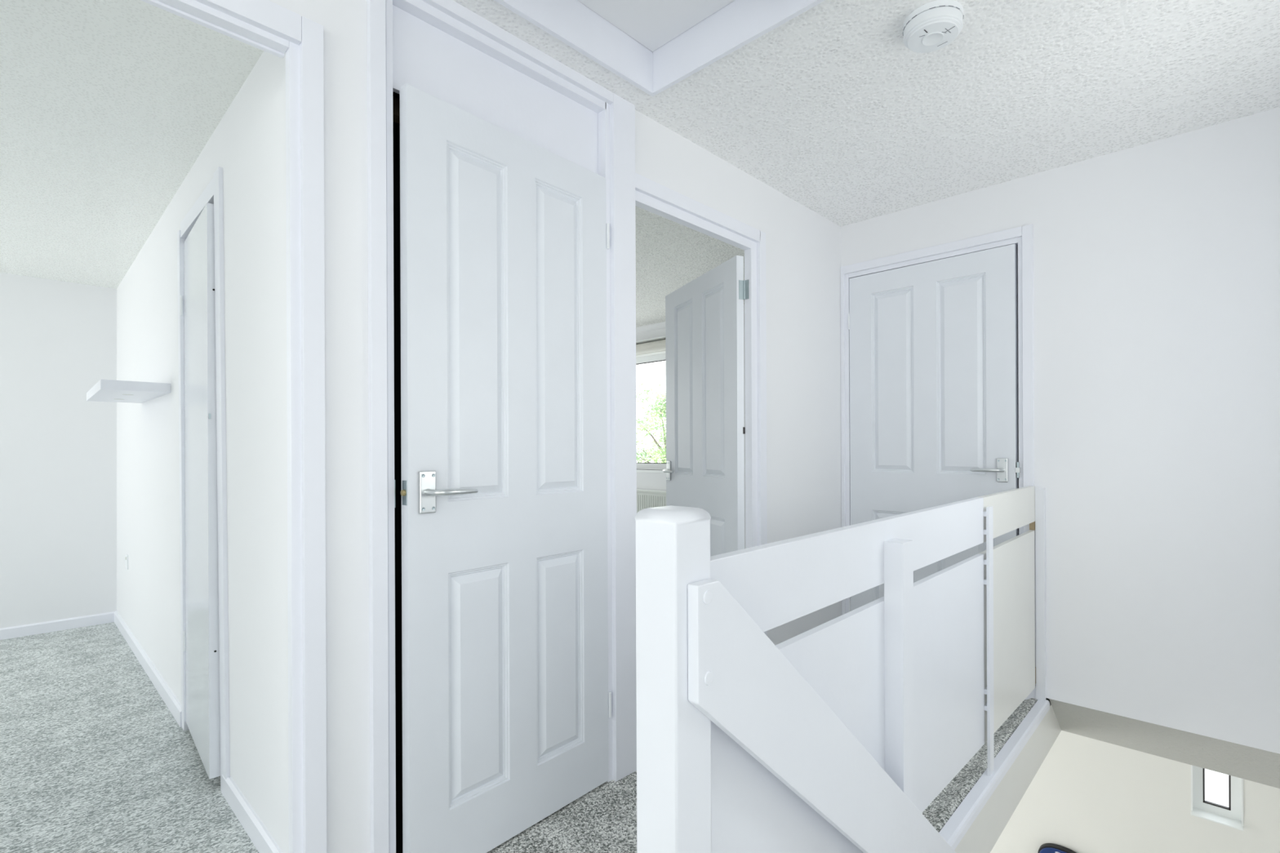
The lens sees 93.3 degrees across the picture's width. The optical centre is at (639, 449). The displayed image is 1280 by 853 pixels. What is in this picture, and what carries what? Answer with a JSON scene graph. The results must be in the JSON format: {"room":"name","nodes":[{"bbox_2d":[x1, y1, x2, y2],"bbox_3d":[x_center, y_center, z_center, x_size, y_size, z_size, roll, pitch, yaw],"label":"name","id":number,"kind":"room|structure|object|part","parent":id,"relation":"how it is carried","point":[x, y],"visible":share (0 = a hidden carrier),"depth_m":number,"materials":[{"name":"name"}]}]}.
{"room":"stair landing","nodes":[
{"label":"stair landing","id":0,"kind":"room"},
{"bbox_2d":[0,272,116,628],"bbox_3d":[-4.513,0.018,2.931,0.060,2.240,3.240,0,0,44],"label":"wall","id":1,"kind":"structure","parent":0,"point":[58,339],"depth_m":3.78,"materials":[{"name":"white paint"}]},
{"bbox_2d":[0,611,115,639],"bbox_3d":[-4.505,1.105,2.881,0.014,0.066,3.052,0,0,44],"label":"baseboard","id":2,"kind":"structure","parent":1,"relation":"attached to","point":[7,633],"depth_m":3.77,"materials":[{"name":"white paint"}]},
{"bbox_2d":[0,0,263,288],"bbox_3d":[-3.177,-1.082,1.644,3.777,0.050,3.260,0,0,44],"label":"ceiling","id":3,"kind":"structure","parent":0,"point":[107,107],"depth_m":1.96,"materials":[{"name":"white paint"}]},
{"bbox_2d":[116,51,288,852],"bbox_3d":[-2.074,0.009,2.733,3.717,2.240,0.128,0,0,44],"label":"wall","id":4,"kind":"structure","parent":0,"point":[248,142],"depth_m":1.84,"materials":[{"name":"white paint"}]},
{"bbox_2d":[124,553,128,569],"bbox_3d":[-3.056,0.670,3.600,0.085,0.085,0.014,0,0,44],"label":"wall socket","id":5,"kind":"object","parent":4,"relation":"attached to","point":[126,555],"visible":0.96,"depth_m":3.57,"materials":[{"name":"white plastic"}]},
{"bbox_2d":[86,379,170,403],"bbox_3d":[-2.403,-0.262,2.820,0.825,0.041,0.228,0,0,44],"label":"floating shelf","id":6,"kind":"object","parent":4,"relation":"attached to","point":[105,390],"visible":1,"depth_m":2.60,"materials":[{"name":"white paint"}]},
{"bbox_2d":[114,610,182,727],"bbox_3d":[-2.644,1.097,3.226,2.205,0.068,0.044,0,0,44],"label":"baseboard","id":7,"kind":"structure","parent":4,"relation":"attached to","point":[164,691],"depth_m":2.94,"materials":[{"name":"white paint"}]},
{"bbox_2d":[177,166,230,791],"bbox_3d":[-1.586,0.112,2.210,0.725,2.030,0.092,0,0,44],"label":"door","id":8,"kind":"structure","parent":4,"relation":"in","point":[204,621],"depth_m":2.04,"materials":[{"name":"white wood"}]},
{"bbox_3d":[-1.596,-0.875,2.221,0.610,0.058,0.057,0,0,44],"label":"head architrave","id":9,"kind":"part","parent":8,"relation":"part of","materials":[{"name":"white paint"}]},
{"bbox_2d":[222,774,282,852],"bbox_3d":[-1.053,1.090,1.706,0.827,0.068,0.044,0,0,44],"label":"baseboard","id":10,"kind":"structure","parent":4,"relation":"attached to","point":[256,831],"depth_m":1.76,"materials":[{"name":"white paint"}]},
{"bbox_2d":[0,622,1037,852],"bbox_3d":[-0.727,1.208,1.435,7.570,0.211,7.560,0,0,44],"label":"floor","id":11,"kind":"structure","parent":0,"point":[94,759],"depth_m":2.07,"materials":[{"name":"grey carpet"}]},
{"bbox_2d":[634,485,1046,852],"bbox_3d":[0.897,1.202,1.731,0.117,2.244,2.499,0,0,44],"label":"stair railing","id":12,"kind":"object","parent":11,"relation":"on","point":[837,735],"visible":1,"depth_m":1.15,"materials":[{"name":"white paint"}]},
{"bbox_3d":[0.049,0.697,0.865,0.078,1.226,0.078,0,0,44],"label":"newel post","id":13,"kind":"part","parent":12,"relation":"part of","materials":[{"name":"white paint"}]},
{"bbox_3d":[0.881,1.252,1.649,0.020,2.144,2.314,0,0,44],"label":"sloping handrail","id":14,"kind":"part","parent":12,"relation":"part of","materials":[{"name":"white paint"}]},
{"bbox_3d":[0.609,0.241,1.468,0.024,0.152,1.571,0,0,43],"label":"rail","id":15,"kind":"part","parent":12,"relation":"part of","materials":[{"name":"white paint"}]},
{"bbox_3d":[0.613,0.672,1.466,0.018,0.644,1.570,0,0,43],"label":"infill panel","id":16,"kind":"part","parent":12,"relation":"part of","materials":[{"name":"white paint"}]},
{"bbox_3d":[1.430,0.240,2.342,0.024,0.155,0.828,0,0,43],"label":"rail","id":17,"kind":"part","parent":12,"relation":"part of","materials":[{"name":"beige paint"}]},
{"bbox_3d":[1.430,0.696,2.336,0.018,0.688,0.816,0,0,43],"label":"infill panel","id":18,"kind":"part","parent":12,"relation":"part of","materials":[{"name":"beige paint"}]},
{"bbox_3d":[1.744,0.630,2.631,0.034,0.922,0.025,0,0,44],"label":"wall post","id":19,"kind":"part","parent":12,"relation":"part of","materials":[{"name":"white paint"}]},
{"bbox_2d":[268,0,841,852],"bbox_3d":[-0.944,-0.081,1.682,0.703,2.430,7.500,0,0,44],"label":"wall","id":20,"kind":"structure","parent":0,"point":[803,246],"depth_m":1.70,"materials":[{"name":"white paint"}]},
{"bbox_2d":[140,0,327,852],"bbox_3d":[-1.058,0.073,1.076,0.064,2.103,0.910,0,0,44],"label":"door frame","id":21,"kind":"structure","parent":20,"relation":"in","point":[265,25],"depth_m":1.36,"materials":[{"name":"white paint"}]},
{"bbox_3d":[-1.046,-0.936,1.062,0.020,0.059,0.816,0,0,44],"label":"head architrave","id":22,"kind":"part","parent":21,"relation":"part of","materials":[{"name":"white paint"}]},
{"bbox_3d":[-0.741,0.078,1.371,0.020,2.090,0.046,0,0,44],"label":"architrave","id":23,"kind":"part","parent":21,"relation":"part of","materials":[{"name":"white paint"}]},
{"bbox_2d":[367,0,636,852],"bbox_3d":[-0.416,-0.038,1.867,0.403,2.320,0.910,0,0,44],"label":"door","id":24,"kind":"structure","parent":20,"relation":"in","point":[518,418],"depth_m":1.71,"materials":[{"name":"white paint"}]},
{"bbox_3d":[-0.640,-0.037,1.476,0.020,2.320,0.038,0,0,44],"label":"architrave","id":25,"kind":"part","parent":24,"relation":"part of","materials":[{"name":"white paint"}]},
{"bbox_3d":[-0.623,0.113,1.524,0.016,0.070,0.006,0,0,44],"label":"keep plate","id":26,"kind":"part","parent":24,"relation":"part of","materials":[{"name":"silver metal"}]},
{"bbox_3d":[-0.588,0.109,1.510,0.022,0.062,0.001,0,0,41],"label":"latch plate","id":27,"kind":"part","parent":24,"relation":"part of","materials":[{"name":"silver metal"}]},
{"bbox_3d":[-0.539,0.109,1.534,0.008,0.108,0.045,0,0,41],"label":"handle","id":28,"kind":"part","parent":24,"relation":"part of","materials":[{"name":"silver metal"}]},
{"bbox_3d":[-0.480,0.109,1.554,0.058,0.018,0.130,0,0,41],"label":"lever","id":29,"kind":"part","parent":24,"relation":"part of","materials":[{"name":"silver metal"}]},
{"bbox_3d":[-0.399,-1.033,1.802,0.017,0.214,0.721,0,0,44],"label":"overhead panel","id":30,"kind":"part","parent":24,"relation":"part of","materials":[{"name":"white paint"}]},
{"bbox_3d":[-0.363,-1.181,1.766,0.020,0.034,0.768,0,0,44],"label":"head architrave","id":31,"kind":"part","parent":24,"relation":"part of","materials":[{"name":"white paint"}]},
{"bbox_3d":[-0.055,-0.040,2.078,0.020,2.320,0.104,0,0,44],"label":"architrave","id":32,"kind":"part","parent":24,"relation":"part of","materials":[{"name":"white paint"}]},
{"bbox_2d":[635,305,745,548],"bbox_3d":[1.332,-0.035,4.804,5.820,2.540,0.250,0,0,44],"label":"wall","id":33,"kind":"structure","parent":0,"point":[645,481],"depth_m":5.84,"materials":[{"name":"white paint"}]},
{"bbox_2d":[635,336,665,354],"bbox_3d":[0.055,-0.994,5.875,1.800,0.113,0.113,0,0,44],"label":"roller blind","id":34,"kind":"object","parent":33,"relation":"attached to","point":[658,344],"visible":0.23,"depth_m":5.79,"materials":[{"name":"white fabric"}]},
{"bbox_2d":[635,350,666,473],"bbox_3d":[0.142,-0.409,5.963,1.840,1.283,0.162,0,0,44],"label":"window","id":35,"kind":"structure","parent":33,"relation":"attached to","point":[657,356],"depth_m":5.99,"materials":[{"name":"white plastic"}]},
{"bbox_3d":[0.124,0.218,5.941,1.840,0.028,0.102,0,0,44],"label":"sill","id":36,"kind":"part","parent":35,"relation":"part of","materials":[{"name":"white plastic"}]},
{"bbox_2d":[636,488,666,513],"bbox_3d":[0.159,0.688,5.760,1.400,0.582,0.086,0,0,44],"label":"radiator","id":37,"kind":"object","parent":33,"relation":"attached to","point":[646,499],"visible":0.13,"depth_m":5.77,"materials":[{"name":"white metal"}]},
{"bbox_2d":[636,488,666,493],"bbox_3d":[0.158,0.408,5.761,1.400,0.022,0.085,0,0,44],"label":"grille","id":38,"kind":"object","parent":37,"relation":"attached to","point":[638,491],"depth_m":5.78,"materials":[{"name":"white metal"}]},
{"bbox_2d":[453,0,1279,327],"bbox_3d":[-0.664,-1.237,1.504,7.560,0.080,7.760,0,0,44],"label":"ceiling","id":39,"kind":"structure","parent":0,"point":[829,108],"depth_m":2.06,"materials":[{"name":"white paint"}]},
{"bbox_2d":[494,0,825,97],"bbox_3d":[0.018,-1.270,1.526,0.692,0.161,0.782,0,0,44],"label":"hatch","id":40,"kind":"object","parent":39,"relation":"attached to","point":[653,46],"visible":1,"depth_m":1.83,"materials":[{"name":"white paint"}]},
{"bbox_3d":[0.018,-1.334,1.526,0.649,0.018,0.739,0,0,44],"label":"hatch panel","id":41,"kind":"part","parent":40,"relation":"part of","materials":[{"name":"white"}]},
{"bbox_2d":[902,0,964,53],"bbox_3d":[0.820,-1.175,1.694,0.153,0.056,0.153,0,0,44],"label":"smoke detector","id":42,"kind":"object","parent":39,"relation":"attached to","point":[932,26],"visible":1,"depth_m":1.66,"materials":[{"name":"white plastic"}]},
{"bbox_2d":[1017,245,1018,535],"bbox_3d":[1.469,0.104,3.018,0.897,2.220,0.030,0,0,44],"label":"wall","id":43,"kind":"structure","parent":0,"point":[1017,246],"depth_m":2.76,"materials":[{"name":"white paint"}]},
{"bbox_2d":[840,106,1279,753],"bbox_3d":[1.817,-0.098,2.617,1.957,2.420,0.060,0,0,44],"label":"wall","id":44,"kind":"structure","parent":0,"point":[1157,264],"depth_m":2.36,"materials":[{"name":"white paint"}]},
{"bbox_2d":[840,223,1034,699],"bbox_3d":[1.407,0.064,2.959,0.888,2.100,0.122,0,0,44],"label":"door","id":45,"kind":"structure","parent":44,"relation":"in","point":[929,344],"depth_m":2.93,"materials":[{"name":"white paint"}]},
{"bbox_3d":[1.098,0.066,3.265,0.018,2.100,0.013,0,0,44],"label":"architrave","id":46,"kind":"part","parent":45,"relation":"part of","materials":[{"name":"white paint"}]},
{"bbox_3d":[1.398,-0.965,2.970,0.830,0.042,0.013,0,0,44],"label":"head architrave","id":47,"kind":"part","parent":45,"relation":"part of","materials":[{"name":"white paint"}]},
{"bbox_3d":[1.578,0.096,2.749,0.130,0.018,0.058,0,0,45],"label":"lever","id":48,"kind":"part","parent":45,"relation":"part of","materials":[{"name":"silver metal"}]},
{"bbox_3d":[1.639,0.095,2.733,0.045,0.108,0.008,0,0,45],"label":"handle","id":49,"kind":"part","parent":45,"relation":"part of","materials":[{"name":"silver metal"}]},
{"bbox_3d":[1.686,0.093,2.696,0.008,0.070,0.009,0,0,44],"label":"latch plate","id":50,"kind":"part","parent":45,"relation":"part of","materials":[{"name":"silver metal"}]},
{"bbox_3d":[1.714,0.063,2.667,0.040,2.100,0.013,0,0,44],"label":"architrave","id":51,"kind":"part","parent":45,"relation":"part of","materials":[{"name":"white paint"}]},
{"bbox_2d":[1034,684,1035,698],"bbox_3d":[1.740,1.075,2.645,0.023,0.075,0.012,0,0,44],"label":"baseboard","id":52,"kind":"structure","parent":44,"relation":"attached to","point":[1035,685],"depth_m":2.65,"materials":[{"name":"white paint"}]},
{"bbox_2d":[990,730,1279,852],"bbox_3d":[2.092,2.421,4.069,3.720,2.380,0.140,0,0,44],"label":"wall","id":53,"kind":"structure","parent":0,"point":[1087,795],"depth_m":3.39,"materials":[{"name":"white paint"}]},
{"bbox_2d":[1037,843,1076,852],"bbox_3d":[2.481,2.575,3.550,0.260,0.460,0.054,0,0,44],"label":"backpack","id":54,"kind":"object","parent":53,"relation":"attached to","point":[1046,847],"visible":1,"depth_m":3.57,"materials":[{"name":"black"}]},
{"bbox_3d":[2.469,2.578,3.537,0.244,0.455,0.012,0,0,44],"label":"panel","id":55,"kind":"part","parent":54,"relation":"part of","materials":[{"name":"blue fabric"}]},
{"bbox_2d":[1190,764,1244,831],"bbox_3d":[2.990,1.644,3.135,0.197,0.533,0.135,0,0,44],"label":"window","id":56,"kind":"structure","parent":53,"relation":"in","point":[1231,815],"depth_m":3.13,"materials":[{"name":"white plastic"}]},
{"bbox_3d":[2.975,1.906,3.119,0.197,0.010,0.090,0,0,44],"label":"sill","id":57,"kind":"part","parent":56,"relation":"part of","materials":[{"name":"white plastic"}]},
{"bbox_2d":[1048,698,1279,788],"bbox_3d":[2.308,1.151,2.443,1.017,0.320,0.485,0,0,44],"label":"wall","id":58,"kind":"structure","parent":0,"point":[1240,761],"depth_m":2.44,"materials":[{"name":"grey paint"}]},
{"bbox_2d":[938,699,1049,849],"bbox_3d":[0.919,1.111,1.764,0.039,0.034,2.421,0,0,44],"label":"trim","id":59,"kind":"structure","parent":58,"relation":"attached to","point":[955,828],"depth_m":2.00,"materials":[{"name":"white paint"}]},
{"bbox_2d":[954,697,1061,852],"bbox_3d":[1.329,1.220,2.194,0.043,0.189,3.608,0,0,44],"label":"trim","id":60,"kind":"structure","parent":58,"relation":"attached to","point":[985,830],"depth_m":2.15,"materials":[{"name":"beige paint"}]},
{"bbox_3d":[-0.397,-0.088,4.496,3.767,2.420,3.100,0,0,44],"label":"wall","id":61,"kind":"structure","parent":0,"visible":0},
{"bbox_2d":[635,173,767,635],"bbox_3d":[0.287,0.076,2.692,0.547,2.086,1.323,0,0,10],"label":"door","id":62,"kind":"structure","parent":61,"relation":"in","point":[706,430],"depth_m":2.74,"materials":[{"name":"white paint"}]},
{"bbox_3d":[0.156,0.119,3.275,0.040,0.018,0.130,0,0,-22],"label":"lever","id":63,"kind":"part","parent":62,"relation":"part of","materials":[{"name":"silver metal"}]},
{"bbox_3d":[0.157,0.119,3.333,0.008,0.108,0.045,0,0,-22],"label":"handle","id":64,"kind":"part","parent":62,"relation":"part of","materials":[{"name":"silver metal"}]},
{"bbox_3d":[0.252,-0.941,2.400,0.018,0.052,0.791,0,0,44],"label":"head architrave","id":65,"kind":"part","parent":62,"relation":"part of","materials":[{"name":"white paint"}]},
{"bbox_3d":[0.449,-0.704,2.673,0.026,0.084,0.002,0,0,-22],"label":"hinge plate","id":66,"kind":"part","parent":62,"relation":"part of","materials":[{"name":"silver metal"}]},
{"bbox_3d":[0.470,-0.704,2.669,0.025,0.084,0.002,0,0,44],"label":"hinge plate","id":67,"kind":"part","parent":62,"relation":"part of","materials":[{"name":"silver metal"}]},
{"bbox_3d":[0.545,0.075,2.697,0.018,2.086,0.050,0,0,44],"label":"architrave","id":68,"kind":"part","parent":62,"relation":"part of","materials":[{"name":"white paint"}]},
{"label":"outside","id":69,"kind":"structure","parent":0,"visible":0},
{"bbox_2d":[1204,768,1228,805],"bbox_3d":[5.608,3.822,18.682,42.000,0.050,25.400,0,0,44],"label":"ground","id":70,"kind":"structure","parent":69,"point":[1216,784],"depth_m":6.78,"materials":[{"name":"white"}]},
{"bbox_2d":[635,375,666,462],"bbox_3d":[0.617,0.767,19.116,5.656,6.108,4.584,0,0,20],"label":"tree","id":71,"kind":"object","parent":70,"relation":"on","point":[645,428],"visible":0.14,"depth_m":18.21,"materials":[{"name":"green plant"}]}
]}

